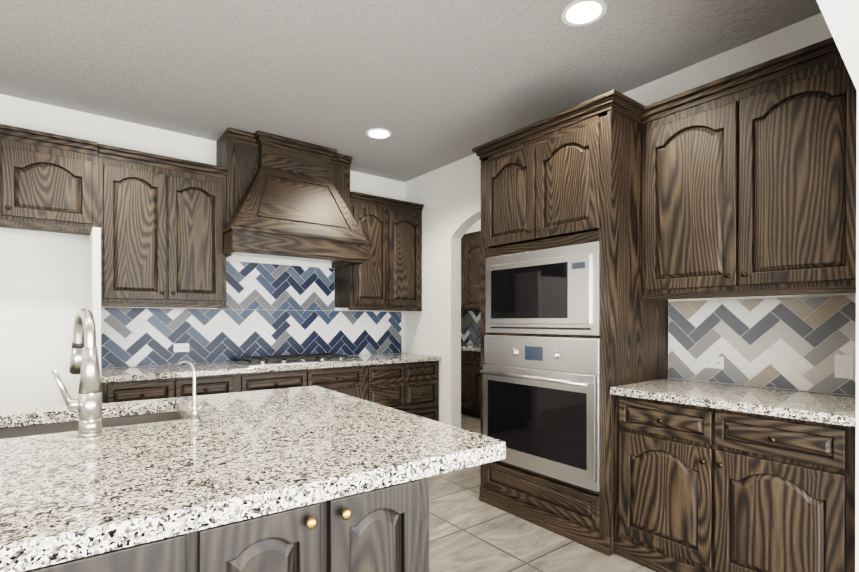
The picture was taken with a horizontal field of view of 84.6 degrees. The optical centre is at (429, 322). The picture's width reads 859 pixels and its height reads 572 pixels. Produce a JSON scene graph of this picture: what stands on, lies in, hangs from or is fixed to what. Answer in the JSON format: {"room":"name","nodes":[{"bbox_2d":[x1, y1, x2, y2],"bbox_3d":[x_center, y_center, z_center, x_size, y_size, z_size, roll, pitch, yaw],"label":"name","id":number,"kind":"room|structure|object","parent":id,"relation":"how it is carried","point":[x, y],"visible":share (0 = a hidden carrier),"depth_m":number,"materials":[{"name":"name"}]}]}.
{"room":"kitchen","nodes":[
{"label":"kitchen","id":0,"kind":"room"},
{"bbox_2d":[0,94,404,411],"bbox_3d":[-2.588,-0.142,3.512,5.750,2.800,0.130,0,0,-38],"label":"wall","id":1,"kind":"structure","parent":0,"point":[43,288],"depth_m":3.36,"materials":[{"name":"white paint"}]},
{"bbox_2d":[0,124,97,234],"bbox_3d":[-2.752,-0.910,3.049,0.988,0.620,0.394,0,0,-38],"label":"upper cabinet","id":2,"kind":"object","parent":1,"relation":"attached to","point":[48,182],"visible":0.92,"depth_m":3.06,"materials":[{"name":"brown wood"}]},
{"bbox_2d":[98,144,227,307],"bbox_3d":[-2.035,-0.667,3.620,0.839,1.110,0.369,0,0,-38],"label":"upper cabinet","id":3,"kind":"object","parent":1,"relation":"attached to","point":[161,222],"visible":0.92,"depth_m":3.47,"materials":[{"name":"brown wood"}]},
{"bbox_2d":[101,261,404,367],"bbox_3d":[-1.375,-0.097,4.361,2.784,0.873,0.010,0,0,-38],"label":"tile backsplash","id":4,"kind":"structure","parent":1,"relation":"attached to","point":[273,309],"depth_m":4.23,"materials":[{"name":"blue tile"}]},
{"bbox_2d":[174,343,188,351],"bbox_3d":[-2.021,0.207,3.852,0.115,0.070,0.008,0,0,-38],"label":"outlet","id":5,"kind":"object","parent":4,"relation":"attached to","point":[181,347],"visible":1,"depth_m":3.85,"materials":[{"name":"white plastic"}]},
{"bbox_2d":[216,127,368,267],"bbox_3d":[-1.194,-1.037,4.117,1.182,1.005,0.610,0,0,-38],"label":"range hood","id":6,"kind":"object","parent":1,"relation":"attached to","point":[288,198],"visible":1,"depth_m":3.90,"materials":[{"name":"brown wood"}]},
{"bbox_2d":[335,191,423,310],"bbox_3d":[-0.497,-0.672,4.810,0.846,1.110,0.369,0,0,-38],"label":"upper cabinet","id":7,"kind":"object","parent":1,"relation":"attached to","point":[387,276],"visible":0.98,"depth_m":4.67,"materials":[{"name":"brown wood"}]},
{"bbox_2d":[0,0,821,181],"bbox_3d":[-0.734,-1.571,3.153,8.250,0.060,5.300,0,0,-38],"label":"ceiling","id":8,"kind":"structure","parent":0,"point":[431,85],"depth_m":2.78,"materials":[{"name":"grey paint"}]},
{"bbox_2d":[366,128,391,138],"bbox_3d":[-0.412,-1.539,3.857,0.216,0.007,0.216,0,0,-38],"label":"recessed light","id":9,"kind":"object","parent":8,"relation":"in","point":[378,133],"visible":1,"depth_m":3.84,"materials":[{"name":"white"}]},
{"bbox_2d":[561,0,606,25],"bbox_3d":[0.763,-1.534,2.338,0.216,0.007,0.216,0,0,-38],"label":"recessed light","id":10,"kind":"object","parent":8,"relation":"in","point":[580,12],"visible":1,"depth_m":2.33,"materials":[{"name":"white"}]},
{"bbox_2d":[465,218,480,344],"bbox_3d":[1.761,-0.150,5.720,0.130,2.800,4.300,0,0,-38],"label":"wall","id":11,"kind":"structure","parent":0,"point":[475,227],"depth_m":6.99,"materials":[{"name":"white paint"}]},
{"bbox_2d":[461,235,480,310],"bbox_3d":[0.627,-0.684,6.795,0.342,1.020,0.928,0,0,-38],"label":"upper cabinet","id":12,"kind":"object","parent":11,"relation":"attached to","point":[470,271],"depth_m":6.59,"materials":[{"name":"brown wood"}]},
{"bbox_2d":[461,311,480,344],"bbox_3d":[1.319,0.082,6.176,0.008,0.504,2.760,0,0,-38],"label":"tile backsplash","id":13,"kind":"structure","parent":11,"relation":"attached to","point":[470,327],"depth_m":7.06,"materials":[{"name":"grey tile"}]},
{"bbox_2d":[429,414,655,571],"bbox_3d":[0.312,1.295,1.444,8.700,0.060,9.300,0,0,-38],"label":"floor","id":14,"kind":"structure","parent":0,"point":[469,531],"depth_m":2.73,"materials":[{"name":"tile"}]},
{"bbox_2d":[88,227,100,375],"bbox_3d":[-2.292,0.332,3.231,0.042,1.855,0.679,0,0,-38],"label":"panel","id":15,"kind":"object","parent":14,"relation":"on","point":[94,274],"visible":0.36,"depth_m":2.97,"materials":[{"name":"white paint"}]},
{"bbox_2d":[101,374,240,402],"bbox_3d":[-1.957,0.821,3.526,0.839,0.874,0.622,0,0,-38],"label":"base cabinet","id":16,"kind":"object","parent":14,"relation":"on","point":[123,391],"depth_m":3.26,"materials":[{"name":"brown wood"}]},
{"bbox_2d":[32,462,467,571],"bbox_3d":[-1.513,0.830,1.029,2.818,0.874,1.588,0,0,-38],"label":"kitchen island","id":17,"kind":"object","parent":14,"relation":"on","point":[385,528],"depth_m":1.04,"materials":[{"name":"brown wood"}]},
{"bbox_2d":[0,386,505,571],"bbox_3d":[-1.431,0.371,1.084,3.098,0.048,1.589,0,0,-38],"label":"island countertop","id":18,"kind":"structure","parent":17,"relation":"on","point":[65,497],"depth_m":1.17,"materials":[{"name":"white stone"}]},
{"bbox_2d":[51,308,103,437],"bbox_3d":[-1.116,0.150,1.499,0.127,0.390,0.245,0,0,-38],"label":"faucet","id":19,"kind":"object","parent":18,"relation":"on","point":[84,364],"visible":1,"depth_m":1.43,"materials":[{"name":"silver metal"}]},
{"bbox_2d":[0,406,179,437],"bbox_3d":[-1.246,0.494,1.699,0.682,0.226,0.491,0,0,-38],"label":"sink","id":20,"kind":"object","parent":18,"relation":"in","point":[13,428],"depth_m":1.82,"materials":[{"name":"grey metal"}]},
{"bbox_2d":[179,360,207,422],"bbox_3d":[-0.828,0.239,1.666,0.089,0.211,0.084,0,0,-38],"label":"tap","id":21,"kind":"object","parent":18,"relation":"on","point":[194,414],"visible":1,"depth_m":1.65,"materials":[{"name":"silver metal"}]},
{"bbox_2d":[241,365,368,400],"bbox_3d":[-1.190,0.819,4.120,1.100,0.874,0.622,0,0,-38],"label":"base cabinet","id":22,"kind":"object","parent":14,"relation":"on","point":[353,381],"depth_m":3.94,"materials":[{"name":"brown wood"}]},
{"bbox_2d":[369,363,408,412],"bbox_3d":[-0.588,0.817,4.586,0.424,0.874,0.622,0,0,-38],"label":"base cabinet","id":23,"kind":"object","parent":14,"relation":"on","point":[388,383],"depth_m":4.38,"materials":[{"name":"brown wood"}]},
{"bbox_2d":[409,361,438,421],"bbox_3d":[-0.253,0.816,4.845,0.423,0.874,0.622,0,0,-38],"label":"base cabinet","id":24,"kind":"object","parent":14,"relation":"on","point":[411,387],"depth_m":4.62,"materials":[{"name":"brown wood"}]},
{"bbox_2d":[101,353,440,382],"bbox_3d":[-1.180,0.362,4.111,2.786,0.040,0.642,0,0,-38],"label":"countertop","id":25,"kind":"structure","parent":24,"relation":"on","point":[120,374],"depth_m":3.60,"materials":[{"name":"stone"}]},
{"bbox_2d":[231,353,354,366],"bbox_3d":[-1.173,0.319,4.096,0.920,0.046,0.500,0,0,-38],"label":"gas cooktop","id":26,"kind":"object","parent":25,"relation":"in","point":[259,361],"visible":1,"depth_m":3.98,"materials":[{"name":"silver metal"}]},
{"bbox_2d":[461,350,468,414],"bbox_3d":[0.516,0.810,6.715,0.622,0.874,0.928,0,0,-38],"label":"base cabinet","id":27,"kind":"object","parent":14,"relation":"on","point":[464,354],"depth_m":6.28,"materials":[{"name":"brown wood"}]},
{"bbox_2d":[461,344,480,351],"bbox_3d":[1.069,0.355,5.983,0.640,0.040,2.760,0,0,-38],"label":"countertop","id":28,"kind":"structure","parent":27,"relation":"on","point":[469,347],"depth_m":6.27,"materials":[{"name":"stone"}]},
{"bbox_2d":[469,351,480,417],"bbox_3d":[1.076,0.812,5.990,0.622,0.874,0.904,0,0,-38],"label":"base cabinet","id":29,"kind":"object","parent":14,"relation":"on","point":[470,383],"depth_m":6.12,"materials":[{"name":"brown wood"}]},
{"bbox_2d":[472,89,667,555],"bbox_3d":[0.903,0.014,3.130,0.691,2.490,1.092,0,0,-38],"label":"tall cabinet","id":30,"kind":"object","parent":14,"relation":"on","point":[570,176],"visible":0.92,"depth_m":2.73,"materials":[{"name":"brown wood"}]},
{"bbox_2d":[480,335,599,491],"bbox_3d":[0.854,0.509,3.094,0.657,0.844,0.882,0,0,-38],"label":"wall oven","id":31,"kind":"object","parent":30,"relation":"in","point":[541,405],"visible":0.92,"depth_m":2.84,"materials":[{"name":"grey metal"}]},
{"bbox_2d":[486,241,599,335],"bbox_3d":[0.835,-0.188,3.076,0.486,0.519,0.882,0,0,-38],"label":"built-in microwave","id":32,"kind":"object","parent":30,"relation":"in","point":[556,290],"visible":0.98,"depth_m":2.85,"materials":[{"name":"grey metal"}]},
{"bbox_2d":[614,395,855,571],"bbox_3d":[1.533,0.825,2.349,0.651,0.874,0.997,0,0,-38],"label":"base cabinet","id":33,"kind":"object","parent":14,"relation":"on","point":[701,489],"visible":1,"depth_m":2.12,"materials":[{"name":"brown wood"}]},
{"bbox_2d":[610,378,855,426],"bbox_3d":[1.533,0.368,2.348,0.652,0.040,0.997,0,0,-38],"label":"countertop","id":34,"kind":"structure","parent":33,"relation":"on","point":[831,408],"depth_m":2.19,"materials":[{"name":"stone"}]},
{"bbox_2d":[405,13,855,427],"bbox_3d":[0.603,-0.134,4.192,0.130,2.820,5.300,0,0,-38],"label":"wall","id":35,"kind":"structure","parent":0,"point":[448,196],"depth_m":4.61,"materials":[{"name":"white paint"}]},
{"bbox_2d":[640,37,856,299],"bbox_3d":[1.645,-0.678,2.430,0.369,1.100,0.997,0,0,-38],"label":"upper cabinet","id":36,"kind":"object","parent":35,"relation":"attached to","point":[748,182],"visible":1,"depth_m":2.28,"materials":[{"name":"brown wood"}]},
{"bbox_2d":[668,296,855,395],"bbox_3d":[1.790,0.110,2.545,0.008,0.474,0.995,0,0,-38],"label":"tile backsplash","id":37,"kind":"structure","parent":35,"relation":"attached to","point":[798,343],"depth_m":2.52,"materials":[{"name":"grey tile"}]},
{"bbox_2d":[702,356,723,368],"bbox_3d":[1.636,0.231,2.729,0.008,0.070,0.115,0,0,-38],"label":"outlet","id":38,"kind":"object","parent":37,"relation":"attached to","point":[716,362],"visible":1,"depth_m":2.72,"materials":[{"name":"white plastic"}]},
{"bbox_2d":[834,354,853,378],"bbox_3d":[1.990,0.212,2.270,0.009,0.115,0.070,0,0,-38],"label":"light switch","id":39,"kind":"object","parent":37,"relation":"attached to","point":[843,366],"visible":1,"depth_m":2.27,"materials":[{"name":"white plastic"}]},
{"bbox_2d":[817,0,858,571],"bbox_3d":[-0.304,-0.129,-0.042,6.486,2.800,0.527,0,0,-38],"label":"wall","id":40,"kind":"structure","parent":0,"point":[841,17],"depth_m":1.54,"materials":[{"name":"white paint"}]}
]}

